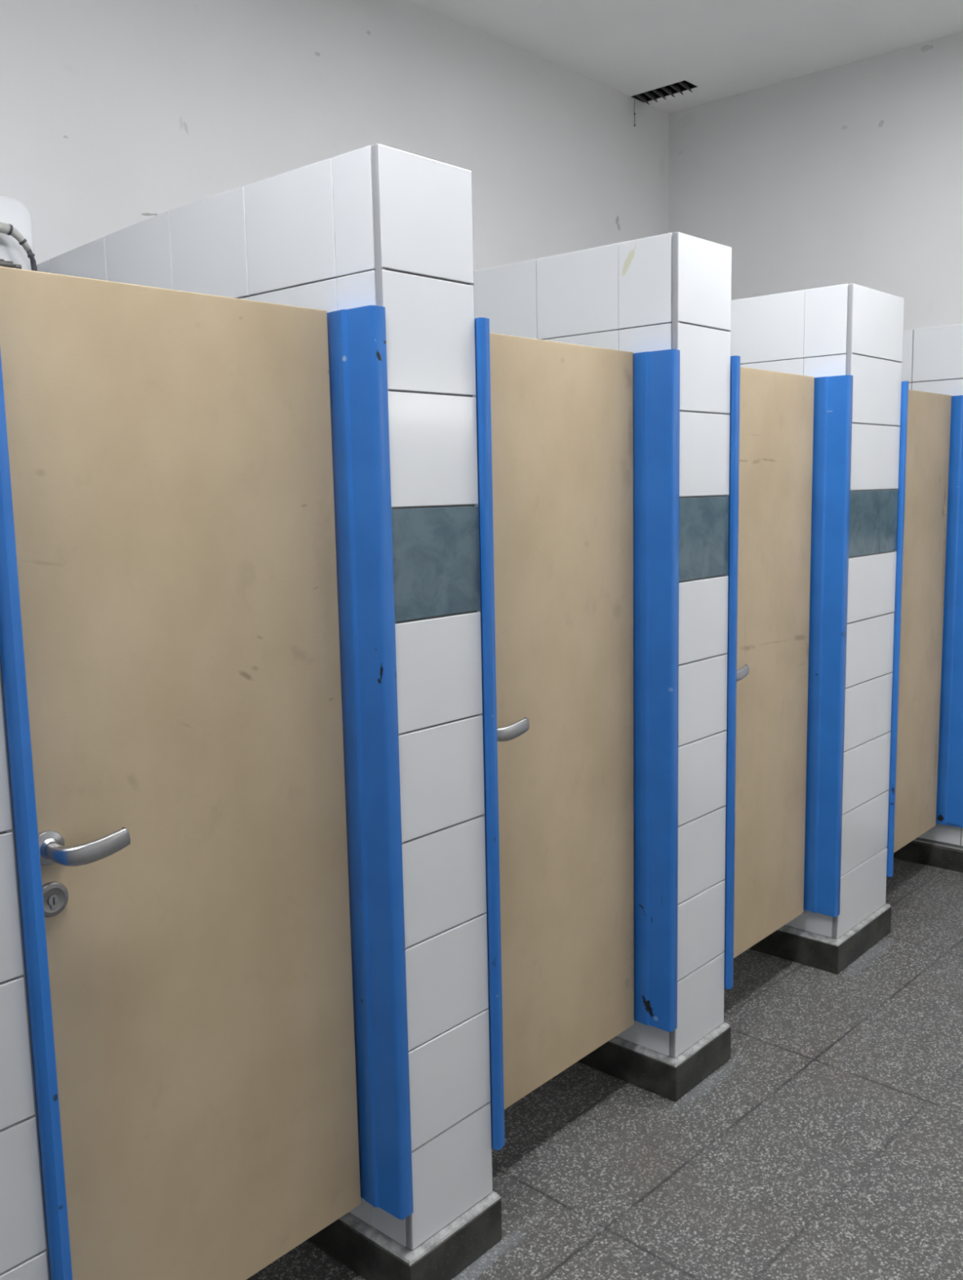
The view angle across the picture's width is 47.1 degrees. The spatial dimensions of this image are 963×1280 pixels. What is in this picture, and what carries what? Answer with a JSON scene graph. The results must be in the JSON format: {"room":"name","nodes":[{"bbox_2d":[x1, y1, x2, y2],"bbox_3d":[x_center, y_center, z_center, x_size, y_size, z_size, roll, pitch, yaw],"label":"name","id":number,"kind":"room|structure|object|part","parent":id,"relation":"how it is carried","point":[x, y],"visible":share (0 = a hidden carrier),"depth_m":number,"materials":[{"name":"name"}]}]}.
{"room":"public restroom","nodes":[
{"label":"public restroom","id":0,"kind":"room"},
{"bbox_2d":[0,0,669,271],"bbox_3d":[-1.185,-0.409,2.898,0.150,3.133,6.245,6,10,41],"label":"wall","id":1,"kind":"structure","parent":0,"point":[116,115],"depth_m":3.33,"materials":[{"name":"paint"}]},
{"bbox_2d":[0,195,35,270],"bbox_3d":[-1.254,-0.841,2.509,0.196,0.337,0.419,6,10,41],"label":"cistern","id":2,"kind":"object","parent":1,"relation":"attached to","point":[13,211],"visible":0.46,"depth_m":2.55,"materials":[{"name":"white plastic"}]},
{"bbox_2d":[0,222,37,271],"bbox_3d":[-1.095,-0.839,2.495,0.024,0.204,0.194,6,10,41],"label":"hose","id":3,"kind":"object","parent":2,"relation":"attached to","point":[6,228],"visible":0.77,"depth_m":2.52,"materials":[{"name":"white plastic"}]},
{"bbox_2d":[246,858,962,1279],"bbox_3d":[0.344,1.354,1.794,4.160,0.120,6.245,6,10,41],"label":"floor","id":4,"kind":"structure","parent":0,"point":[828,1144],"depth_m":2.57,"materials":[{"name":"grey tile"}]},
{"bbox_2d":[0,657,50,1279],"bbox_3d":[-1.200,0.264,1.802,1.376,2.099,0.277,6,10,41],"label":"tiled wall","id":5,"kind":"structure","parent":4,"relation":"on","point":[24,1246],"depth_m":1.48,"materials":[{"name":"grey tile"}]},
{"bbox_2d":[0,347,72,1279],"bbox_3d":[-0.642,0.323,1.511,0.145,1.644,0.035,6,10,41],"label":"door frame","id":6,"kind":"structure","parent":5,"relation":"attached to","point":[11,643],"depth_m":1.46,"materials":[{"name":"blue paint"}]},
{"bbox_2d":[0,266,360,1279],"bbox_3d":[-0.443,0.295,1.768,0.093,1.661,0.620,6,10,41],"label":"door","id":7,"kind":"structure","parent":5,"relation":"in","point":[170,451],"depth_m":1.75,"materials":[{"name":"beige laminate"}]},
{"bbox_3d":[-0.619,0.374,1.594,0.008,0.051,0.051,6,10,41],"label":"keyhole plate","id":8,"kind":"part","parent":7,"relation":"part of","materials":[{"name":"metal"}]},
{"bbox_3d":[-0.566,0.298,1.596,0.050,0.036,0.113,6,10,41],"label":"lever handle","id":9,"kind":"part","parent":7,"relation":"part of","materials":[{"name":"metal"}]},
{"bbox_2d":[36,143,502,1279],"bbox_3d":[-0.579,0.156,2.490,1.376,2.099,0.263,6,10,41],"label":"tiled wall","id":10,"kind":"structure","parent":4,"relation":"on","point":[391,228],"depth_m":2.04,"materials":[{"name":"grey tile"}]},
{"bbox_2d":[327,305,413,1219],"bbox_3d":[-0.207,0.256,2.001,0.136,1.652,0.039,6,10,41],"label":"door frame","id":11,"kind":"structure","parent":10,"relation":"attached to","point":[357,349],"depth_m":1.97,"materials":[{"name":"blue paint"}]},
{"bbox_2d":[475,317,505,1150],"bbox_3d":[-0.026,0.217,2.194,0.145,1.644,0.035,6,10,41],"label":"door frame","id":12,"kind":"structure","parent":10,"relation":"attached to","point":[482,325],"depth_m":2.13,"materials":[{"name":"blue paint"}]},
{"bbox_2d":[489,333,634,1109],"bbox_3d":[0.174,0.189,2.451,0.093,1.661,0.622,6,10,41],"label":"door","id":13,"kind":"structure","parent":10,"relation":"in","point":[562,413],"depth_m":2.48,"materials":[{"name":"beige laminate"}]},
{"bbox_3d":[0.050,0.184,2.278,0.050,0.036,0.113,6,10,41],"label":"lever handle","id":14,"kind":"part","parent":13,"relation":"part of","materials":[{"name":"metal"}]},
{"bbox_2d":[474,231,732,1102],"bbox_3d":[0.043,0.049,3.179,1.376,2.099,0.276,6,10,41],"label":"tiled wall","id":15,"kind":"structure","parent":4,"relation":"on","point":[671,291],"depth_m":2.73,"materials":[{"name":"grey tile"}]},
{"bbox_2d":[633,349,679,1031],"bbox_3d":[0.410,0.149,2.685,0.136,1.652,0.039,6,10,41],"label":"door frame","id":16,"kind":"structure","parent":15,"relation":"attached to","point":[656,374],"depth_m":2.65,"materials":[{"name":"blue paint"}]},
{"bbox_2d":[724,355,740,989],"bbox_3d":[0.600,0.108,2.888,0.145,1.644,0.035,6,10,41],"label":"door frame","id":17,"kind":"structure","parent":15,"relation":"attached to","point":[735,360],"depth_m":2.83,"materials":[{"name":"blue paint"}]},
{"bbox_2d":[733,366,814,958],"bbox_3d":[0.805,0.080,3.150,0.093,1.661,0.634,6,10,41],"label":"door","id":18,"kind":"structure","parent":15,"relation":"in","point":[776,409],"depth_m":3.21,"materials":[{"name":"beige laminate"}]},
{"bbox_3d":[0.677,0.090,2.974,0.050,0.036,0.113,6,10,41],"label":"lever handle","id":19,"kind":"part","parent":18,"relation":"part of","materials":[{"name":"metal"}]},
{"bbox_2d":[730,283,904,973],"bbox_3d":[0.722,-0.069,3.931,1.376,2.099,0.425,6,10,41],"label":"tiled wall","id":20,"kind":"structure","parent":4,"relation":"on","point":[856,331],"depth_m":3.46,"materials":[{"name":"grey tile"}]},
{"bbox_2d":[804,374,853,916],"bbox_3d":[1.044,0.039,3.388,0.136,1.652,0.039,6,10,41],"label":"door frame","id":21,"kind":"structure","parent":20,"relation":"attached to","point":[833,395],"depth_m":3.36,"materials":[{"name":"blue paint"}]},
{"bbox_2d":[886,381,908,876],"bbox_3d":[1.328,-0.018,3.695,0.145,1.644,0.035,6,10,41],"label":"door frame","id":22,"kind":"structure","parent":20,"relation":"attached to","point":[904,388],"depth_m":3.64,"materials":[{"name":"blue paint"}]},
{"bbox_2d":[893,389,951,853],"bbox_3d":[1.531,-0.053,3.999,0.032,1.661,0.696,6,10,41],"label":"door","id":23,"kind":"structure","parent":20,"relation":"in","point":[929,414],"depth_m":4.08,"materials":[{"name":"beige laminate"}]},
{"bbox_2d":[409,0,962,113],"bbox_3d":[0.278,-1.868,1.349,4.160,0.120,6.245,6,10,41],"label":"ceiling","id":24,"kind":"structure","parent":0,"point":[724,48],"depth_m":3.98,"materials":[{"name":"paint"}]},
{"bbox_2d":[631,80,697,104],"bbox_3d":[0.751,-2.311,4.551,0.270,0.132,0.110,6,10,41],"label":"ceiling vent","id":25,"kind":"object","parent":24,"relation":"in","point":[682,86],"visible":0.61,"depth_m":4.58,"materials":[{"name":"black metal"}]},
{"bbox_2d":[634,94,635,126],"bbox_3d":[0.637,-2.199,4.596,0.007,0.125,0.007,6,10,41],"label":"cord","id":26,"kind":"object","parent":25,"relation":"hanging from","point":[634,95],"visible":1,"depth_m":4.59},
{"bbox_2d":[668,31,962,850],"bbox_3d":[2.340,-0.609,3.819,3.860,3.133,0.150,6,10,41],"label":"wall","id":27,"kind":"structure","parent":0,"point":[852,172],"depth_m":4.36,"materials":[{"name":"paint"}]},
{"bbox_2d":[893,840,962,872],"bbox_3d":[2.312,0.912,3.962,3.860,0.083,0.026,6,10,41],"label":"baseboard","id":28,"kind":"structure","parent":27,"relation":"attached to","point":[931,855],"depth_m":4.40,"materials":[{"name":"tile"}]},
{"bbox_2d":[902,324,962,848],"bbox_3d":[2.297,-0.132,3.825,3.860,2.008,0.008,6,10,41],"label":"wall tiles","id":29,"kind":"structure","parent":27,"relation":"attached to","point":[932,362],"depth_m":4.21,"materials":[{"name":"grey tile"}]},
{"bbox_2d":[936,395,962,827],"bbox_3d":[1.814,-0.094,4.240,0.136,1.652,0.039,6,10,41],"label":"door frame","id":30,"kind":"structure","parent":27,"relation":"attached to","point":[949,805],"depth_m":4.24,"materials":[{"name":"blue paint"}]}
]}

